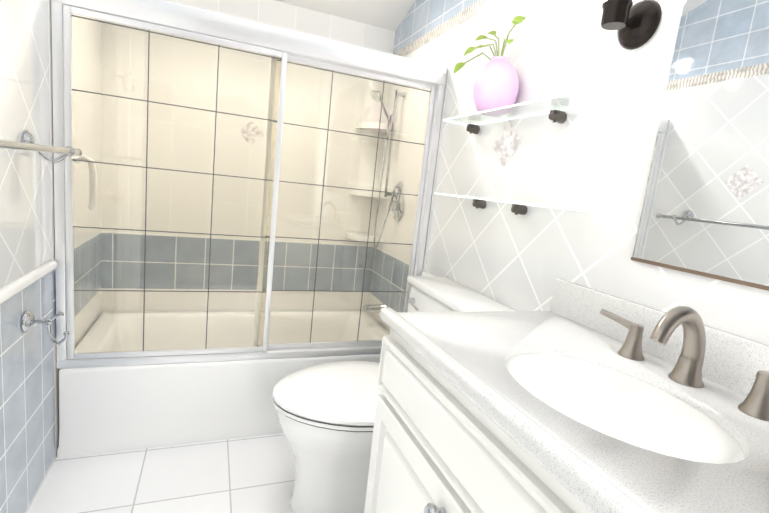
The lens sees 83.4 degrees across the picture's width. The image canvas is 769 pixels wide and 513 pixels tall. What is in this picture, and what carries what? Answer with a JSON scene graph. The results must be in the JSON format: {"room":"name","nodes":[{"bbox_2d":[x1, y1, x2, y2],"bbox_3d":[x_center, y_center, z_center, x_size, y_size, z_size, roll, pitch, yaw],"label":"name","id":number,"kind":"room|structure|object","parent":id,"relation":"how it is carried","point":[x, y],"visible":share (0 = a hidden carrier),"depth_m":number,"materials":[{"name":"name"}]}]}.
{"room":"bathroom","nodes":[
{"label":"bathroom","id":0,"kind":"room"},
{"bbox_2d":[0,0,101,512],"bbox_3d":[-0.796,-0.366,0.587,0.001,2.750,3.478,2,10,-22],"label":"wall","id":1,"kind":"structure","parent":0,"point":[27,429],"depth_m":1.41,"materials":[{"name":"blue tile"}]},
{"bbox_2d":[0,259,56,303],"bbox_3d":[-1.023,0.125,1.118,0.014,0.039,1.006,2,10,-22],"label":"trim","id":2,"kind":"structure","parent":1,"relation":"attached to","point":[10,290],"depth_m":1.32,"materials":[{"name":"white ceramic"}]},
{"bbox_2d":[0,130,81,162],"bbox_3d":[-0.877,-0.255,0.946,0.124,0.091,1.065,2,10,-22],"label":"towel rail","id":3,"kind":"object","parent":1,"relation":"attached to","point":[27,143],"visible":1,"depth_m":1.23,"materials":[{"name":"silver metal"}]},
{"bbox_2d":[21,311,68,344],"bbox_3d":[-1.081,0.231,1.387,0.114,0.115,0.068,2,10,-22],"label":"hook","id":4,"kind":"object","parent":1,"relation":"attached to","point":[29,321],"visible":1,"depth_m":1.37,"materials":[{"name":"silver metal"}]},
{"bbox_2d":[26,433,295,512],"bbox_3d":[-0.240,1.013,1.093,1.520,0.001,3.478,2,10,-22],"label":"floor","id":5,"kind":"structure","parent":0,"point":[253,474],"depth_m":1.65,"materials":[{"name":"tile"}]},
{"bbox_2d":[57,310,389,457],"bbox_3d":[-0.710,0.575,2.304,1.514,0.369,0.754,2,10,-22],"label":"bathtub","id":6,"kind":"object","parent":5,"relation":"on","point":[105,409],"visible":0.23,"depth_m":1.90,"materials":[{"name":"white ceramic"}]},
{"bbox_2d":[51,0,446,368],"bbox_3d":[-0.493,-0.229,1.854,1.514,1.398,0.062,2,10,-22],"label":"shower door","id":7,"kind":"structure","parent":6,"relation":"on","point":[283,45],"depth_m":1.76,"materials":[{"name":"clear glass"}]},
{"bbox_2d":[272,276,515,512],"bbox_3d":[-0.033,0.526,1.633,0.767,0.826,0.508,2,10,-22],"label":"toilet","id":8,"kind":"object","parent":5,"relation":"on","point":[326,415],"visible":0.4,"depth_m":1.51,"materials":[{"name":"white ceramic"}]},
{"bbox_2d":[364,278,768,512],"bbox_3d":[0.372,0.596,0.841,0.606,1.032,0.939,2,10,-22],"label":"bathroom vanity","id":9,"kind":"object","parent":5,"relation":"on","point":[577,398],"visible":1,"depth_m":0.80,"materials":[{"name":"white"}]},
{"bbox_2d":[600,305,768,421],"bbox_3d":[0.570,0.171,0.836,0.150,0.155,0.424,2,10,-22],"label":"faucet","id":10,"kind":"object","parent":9,"relation":"on","point":[684,380],"depth_m":0.83,"materials":[{"name":"silver metal"}]},
{"bbox_2d":[102,0,394,312],"bbox_3d":[-0.752,-0.357,2.509,1.520,2.122,0.002,2,10,-22],"label":"wall","id":11,"kind":"structure","parent":0,"point":[298,19],"depth_m":2.44,"materials":[{"name":"white tile"}]},
{"bbox_2d":[275,0,415,30],"bbox_3d":[0.023,-1.377,0.701,1.520,0.628,3.478,2,10,-22],"label":"ceiling","id":12,"kind":"structure","parent":0,"point":[388,14],"depth_m":2.43,"materials":[{"name":"white paint"}]},
{"bbox_2d":[367,0,768,344],"bbox_3d":[0.613,-0.305,1.156,0.001,2.750,3.478,2,10,-22],"label":"wall","id":13,"kind":"structure","parent":0,"point":[595,162],"depth_m":1.40,"materials":[{"name":"white tile"}]},
{"bbox_2d":[346,122,396,243],"bbox_3d":[-0.088,-0.449,2.647,0.190,0.710,0.190,2,10,-22],"label":"shelves","id":14,"kind":"object","parent":13,"relation":"attached to","point":[364,192],"depth_m":2.62,"materials":[{"name":"white ceramic"}]},
{"bbox_2d":[363,90,405,312],"bbox_3d":[-0.021,-0.290,2.443,0.206,1.292,0.195,2,10,-22],"label":"shower fixture","id":15,"kind":"object","parent":13,"relation":"attached to","point":[398,212],"depth_m":2.46,"materials":[{"name":"silver metal"}]},
{"bbox_2d":[421,271,433,275],"bbox_3d":[0.348,0.174,1.738,0.014,0.039,0.881,2,10,-22],"label":"trim","id":16,"kind":"structure","parent":13,"relation":"attached to","point":[424,273],"depth_m":2.11,"materials":[{"name":"white ceramic"}]},
{"bbox_2d":[493,120,520,166],"bbox_3d":[0.581,-0.341,1.234,0.001,0.170,0.927,2,10,-22],"label":"tile","id":17,"kind":"structure","parent":13,"relation":"attached to","point":[506,143],"depth_m":1.58,"materials":[{"name":"tile"}]},
{"bbox_2d":[434,193,586,214],"bbox_3d":[0.384,-0.179,1.514,0.140,0.043,0.690,2,10,-22],"label":"shelf","id":18,"kind":"object","parent":13,"relation":"attached to","point":[517,208],"visible":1,"depth_m":1.45,"materials":[{"name":"clear glass"}]},
{"bbox_2d":[443,94,606,133],"bbox_3d":[0.416,-0.466,1.467,0.140,0.043,0.690,2,10,-22],"label":"shelf","id":19,"kind":"object","parent":13,"relation":"attached to","point":[558,116],"visible":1,"depth_m":1.33,"materials":[{"name":"clear glass"}]},
{"bbox_2d":[454,16,525,116],"bbox_3d":[0.371,-0.656,1.536,0.183,0.297,0.369,2,10,-22],"label":"vase","id":20,"kind":"object","parent":19,"relation":"on","point":[496,84],"visible":0.85,"depth_m":1.46,"materials":[{"name":"pink ceramic"}]},
{"bbox_2d":[601,0,661,49],"bbox_3d":[0.577,-0.651,1.055,0.165,0.239,0.159,2,10,-22],"label":"sconce","id":21,"kind":"object","parent":13,"relation":"attached to","point":[635,25],"visible":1,"depth_m":1.06,"materials":[{"name":"black metal"}]},
{"bbox_2d":[631,0,768,290],"bbox_3d":[0.833,-0.321,0.596,0.008,0.851,0.922,2,10,-22],"label":"mirror","id":22,"kind":"object","parent":13,"relation":"attached to","point":[705,211],"visible":1,"depth_m":0.92,"materials":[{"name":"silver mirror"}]}
]}

